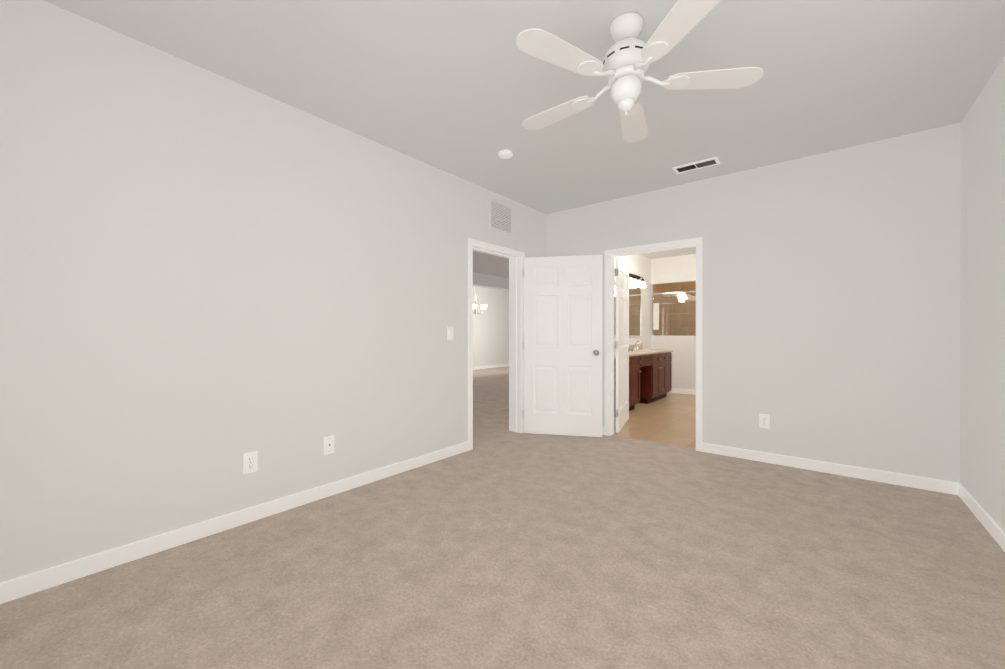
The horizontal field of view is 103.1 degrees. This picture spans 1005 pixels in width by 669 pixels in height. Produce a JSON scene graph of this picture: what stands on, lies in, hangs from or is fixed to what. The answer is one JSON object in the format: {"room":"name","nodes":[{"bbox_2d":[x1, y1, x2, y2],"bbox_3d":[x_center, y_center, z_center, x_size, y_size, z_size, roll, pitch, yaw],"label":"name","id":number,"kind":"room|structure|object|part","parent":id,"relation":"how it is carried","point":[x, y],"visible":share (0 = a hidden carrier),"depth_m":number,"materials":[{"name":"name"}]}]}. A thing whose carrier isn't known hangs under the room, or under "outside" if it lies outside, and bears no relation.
{"room":"empty bedroom","nodes":[
{"label":"empty bedroom","id":0,"kind":"room"},
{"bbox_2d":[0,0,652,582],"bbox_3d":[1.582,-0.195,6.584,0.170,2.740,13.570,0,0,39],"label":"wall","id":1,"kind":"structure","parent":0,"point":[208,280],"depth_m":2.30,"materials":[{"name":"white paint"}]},
{"bbox_2d":[0,442,468,603],"bbox_3d":[-1.433,1.138,2.716,0.017,0.092,3.457,0,0,39],"label":"baseboard","id":2,"kind":"structure","parent":1,"relation":"attached to","point":[22,586],"depth_m":2.27,"materials":[{"name":"white paint"}]},
{"bbox_2d":[243,451,257,473],"bbox_3d":[-1.593,0.810,2.524,0.009,0.128,0.078,0,0,39],"label":"electrical outlet","id":3,"kind":"object","parent":1,"relation":"attached to","point":[250,462],"visible":1,"depth_m":2.52,"materials":[{"name":"white plastic"}]},
{"bbox_2d":[324,435,333,454],"bbox_3d":[-1.267,0.809,2.922,0.014,0.128,0.078,0,0,39],"label":"jack","id":4,"kind":"object","parent":1,"relation":"attached to","point":[328,444],"visible":1,"depth_m":2.92,"materials":[{"name":"white plastic"}]},
{"bbox_2d":[447,327,452,339],"bbox_3d":[-0.502,-0.009,3.864,0.015,0.128,0.078,0,0,39],"label":"light switch","id":5,"kind":"object","parent":1,"relation":"attached to","point":[449,333],"visible":1,"depth_m":3.85,"materials":[{"name":"white plastic"}]},
{"bbox_2d":[468,238,524,449],"bbox_3d":[-0.113,0.099,4.492,0.202,2.163,0.971,0,0,39],"label":"door frame","id":6,"kind":"structure","parent":1,"relation":"attached to","point":[515,343],"depth_m":4.78,"materials":[{"name":"white paint"}]},
{"bbox_2d":[489,198,512,235],"bbox_3d":[-0.012,-1.310,4.469,0.011,0.340,0.400,0,0,39],"label":"air vent","id":7,"kind":"object","parent":1,"relation":"in","point":[500,217],"visible":1,"depth_m":4.46,"materials":[{"name":"white metal"}]},
{"bbox_2d":[524,255,602,436],"bbox_3d":[0.695,0.130,4.648,0.912,2.075,0.175,0,0,12],"label":"hall door","id":8,"kind":"structure","parent":1,"relation":"in","point":[563,352],"depth_m":4.63,"materials":[{"name":"white paint"}]},
{"bbox_3d":[1.091,0.208,4.564,0.104,0.064,0.175,0,0,12],"label":"knob","id":9,"kind":"part","parent":8,"relation":"part of","materials":[{"name":"silver metal"}]},
{"bbox_2d":[614,281,615,336],"bbox_3d":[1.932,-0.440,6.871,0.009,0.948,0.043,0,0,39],"label":"vanity mirror","id":10,"kind":"object","parent":1,"relation":"attached to","point":[614,281],"depth_m":6.87,"materials":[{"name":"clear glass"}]},
{"bbox_2d":[614,345,641,352],"bbox_3d":[1.899,0.243,6.822,0.020,0.098,2.718,0,0,39],"label":"backsplash","id":11,"kind":"structure","parent":1,"relation":"attached to","point":[630,346],"depth_m":7.46,"materials":[{"name":"beige stone"}]},
{"bbox_2d":[629,285,640,336],"bbox_3d":[2.521,-0.435,7.598,0.009,0.950,0.566,0,0,39],"label":"vanity mirror","id":12,"kind":"object","parent":1,"relation":"attached to","point":[634,311],"depth_m":7.58,"materials":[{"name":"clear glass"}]},
{"bbox_2d":[629,273,646,287],"bbox_3d":[2.476,-1.012,7.409,0.175,0.239,0.840,0,0,39],"label":"sconce","id":13,"kind":"object","parent":1,"relation":"attached to","point":[636,281],"visible":0.81,"depth_m":7.42,"materials":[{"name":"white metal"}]},
{"bbox_3d":[2.488,-0.956,7.399,0.144,0.126,0.772,0,0,39],"label":"lamp shade","id":14,"kind":"part","parent":13,"relation":"part of","materials":[{"name":"white glass"}]},
{"bbox_2d":[473,286,508,366],"bbox_3d":[-3.179,-0.204,10.438,0.120,2.740,13.570,0,0,39],"label":"wall","id":15,"kind":"structure","parent":0,"point":[491,335],"depth_m":13.80,"materials":[{"name":"white paint"}]},
{"bbox_2d":[473,364,508,369],"bbox_3d":[-3.127,1.120,10.400,0.013,0.092,13.330,0,0,39],"label":"baseboard","id":16,"kind":"structure","parent":15,"relation":"attached to","point":[490,366],"depth_m":13.73,"materials":[{"name":"white paint"}]},
{"bbox_2d":[0,366,1004,668],"bbox_3d":[0.657,1.203,7.336,9.990,0.060,13.570,0,0,39],"label":"floor carpet","id":17,"kind":"object","parent":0,"point":[500,546],"visible":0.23,"depth_m":1.94,"materials":[{"name":"beige carpet"}]},
{"bbox_2d":[44,0,1004,290],"bbox_3d":[0.657,-1.617,7.329,9.990,0.100,13.570,0,0,39],"label":"ceiling","id":18,"kind":"structure","parent":0,"point":[462,88],"depth_m":2.40,"materials":[{"name":"grey paint"}]},
{"bbox_2d":[473,302,486,315],"bbox_3d":[-0.766,-1.052,11.793,0.682,1.050,0.658,0,0,39],"label":"chandelier","id":19,"kind":"object","parent":18,"relation":"hanging from","point":[483,307],"visible":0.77,"depth_m":11.65,"materials":[{"name":"white glass"}]},
{"bbox_3d":[-0.766,-0.804,11.793,0.682,0.134,0.658,0,0,39],"label":"lamp shade","id":20,"kind":"part","parent":19,"relation":"part of","materials":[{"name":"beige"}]},
{"bbox_2d":[473,272,508,289],"bbox_3d":[-1.605,-1.421,9.161,0.170,0.300,13.330,0,0,39],"label":"header beam","id":21,"kind":"structure","parent":18,"relation":"attached to","point":[485,280],"depth_m":10.61,"materials":[{"name":"white paint"}]},
{"bbox_2d":[498,149,512,158],"bbox_3d":[0.026,-1.539,3.420,0.128,0.037,0.128,0,0,39],"label":"smoke detector","id":22,"kind":"object","parent":18,"relation":"attached to","point":[505,154],"visible":1,"depth_m":3.38,"materials":[{"name":"white plastic"}]},
{"bbox_2d":[516,0,763,141],"bbox_3d":[0.586,-1.325,2.036,1.192,0.456,1.233,0,0,39],"label":"fan","id":23,"kind":"object","parent":18,"relation":"hanging from","point":[629,57],"visible":1,"depth_m":1.92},
{"bbox_2d":[672,157,719,173],"bbox_3d":[1.781,-1.552,3.672,0.370,0.012,0.160,0,0,39],"label":"ceiling vent","id":24,"kind":"object","parent":18,"relation":"in","point":[697,165],"visible":0.98,"depth_m":3.66,"materials":[{"name":"white metal"}]},
{"bbox_2d":[614,392,695,448],"bbox_3d":[3.723,1.206,6.141,3.720,0.060,5.310,0,0,39],"label":"floor","id":25,"kind":"structure","parent":0,"point":[670,418],"depth_m":5.34,"materials":[{"name":"beige tile"}]},
{"bbox_2d":[614,353,672,416],"bbox_3d":[2.126,0.750,6.641,0.603,0.850,2.700,0,0,39],"label":"bathroom vanity","id":26,"kind":"object","parent":25,"relation":"on","point":[650,375],"depth_m":6.75,"materials":[{"name":"brown wood"}]},
{"bbox_2d":[614,349,672,356],"bbox_3d":[2.123,0.309,6.641,0.597,0.032,2.718,0,0,39],"label":"countertop","id":27,"kind":"structure","parent":26,"relation":"on","point":[635,352],"depth_m":6.87,"materials":[{"name":"beige stone"}]},
{"bbox_2d":[652,291,695,334],"bbox_3d":[3.926,0.156,7.676,2.064,2.028,0.072,0,0,39],"label":"shower frame","id":28,"kind":"object","parent":25,"relation":"on","point":[670,293],"visible":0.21,"depth_m":8.08,"materials":[{"name":"clear glass"}]},
{"bbox_2d":[653,303,676,329],"bbox_3d":[3.306,-0.375,8.149,0.476,0.552,0.077,0,0,39],"label":"towel rail","id":29,"kind":"object","parent":28,"relation":"attached to","point":[655,316],"visible":0.98,"depth_m":8.21,"materials":[{"name":"white"}]},
{"bbox_2d":[651,254,695,389],"bbox_3d":[3.939,-0.198,7.692,2.100,2.740,0.120,0,0,39],"label":"wall","id":30,"kind":"structure","parent":0,"point":[683,348],"depth_m":7.96,"materials":[{"name":"white paint"}]},
{"bbox_2d":[670,388,695,394],"bbox_3d":[3.489,1.126,7.974,1.050,0.092,0.013,0,0,39],"label":"baseboard","id":31,"kind":"structure","parent":30,"relation":"attached to","point":[683,391],"depth_m":7.88,"materials":[{"name":"white paint"}]},
{"bbox_2d":[546,123,960,482],"bbox_3d":[2.052,-0.189,4.074,3.720,2.740,0.120,0,0,39],"label":"wall","id":32,"kind":"structure","parent":0,"point":[831,306],"depth_m":3.41,"materials":[{"name":"white paint"}]},
{"bbox_2d":[615,258,633,432],"bbox_3d":[1.552,0.129,5.150,0.175,2.075,0.917,0,0,25],"label":"bathroom door","id":33,"kind":"structure","parent":32,"relation":"in","point":[622,344],"depth_m":5.01,"materials":[{"name":"white paint"}]},
{"bbox_2d":[605,237,701,451],"bbox_3d":[1.643,0.099,4.396,1.046,2.163,0.137,0,0,39],"label":"door frame","id":34,"kind":"structure","parent":32,"relation":"attached to","point":[696,241],"depth_m":4.48,"materials":[{"name":"white paint"}]},
{"bbox_2d":[759,414,769,428],"bbox_3d":[2.423,0.802,3.693,0.078,0.128,0.009,0,0,39],"label":"electrical outlet","id":35,"kind":"object","parent":32,"relation":"attached to","point":[764,420],"visible":1,"depth_m":3.69,"materials":[{"name":"white plastic"}]},
{"bbox_2d":[702,443,955,493],"bbox_3d":[2.676,1.136,3.487,1.707,0.092,0.013,0,0,39],"label":"baseboard","id":36,"kind":"structure","parent":32,"relation":"attached to","point":[942,486],"depth_m":3.36,"materials":[{"name":"white paint"}]},
{"bbox_2d":[960,55,1004,532],"bbox_3d":[1.818,-0.181,0.924,0.120,2.740,5.070,0,0,39],"label":"wall","id":37,"kind":"structure","parent":0,"point":[982,442],"depth_m":2.50,"materials":[{"name":"white paint"}]},
{"bbox_2d":[952,482,1004,551],"bbox_3d":[1.803,1.142,1.017,0.017,0.092,4.950,0,0,39],"label":"baseboard","id":38,"kind":"structure","parent":37,"relation":"attached to","point":[994,530],"depth_m":2.49,"materials":[{"name":"white paint"}]},
{"bbox_3d":[4.726,-0.200,8.664,2.100,2.740,0.120,0,0,39],"label":"wall","id":39,"kind":"structure","parent":0,"visible":0},
{"bbox_2d":[653,281,695,335],"bbox_3d":[4.295,-0.199,8.131,2.100,2.740,1.250,0,0,39],"label":"cladding","id":40,"kind":"object","parent":39,"relation":"attached to","point":[675,287],"depth_m":9.04,"materials":[{"name":"brown tile"}]}
]}

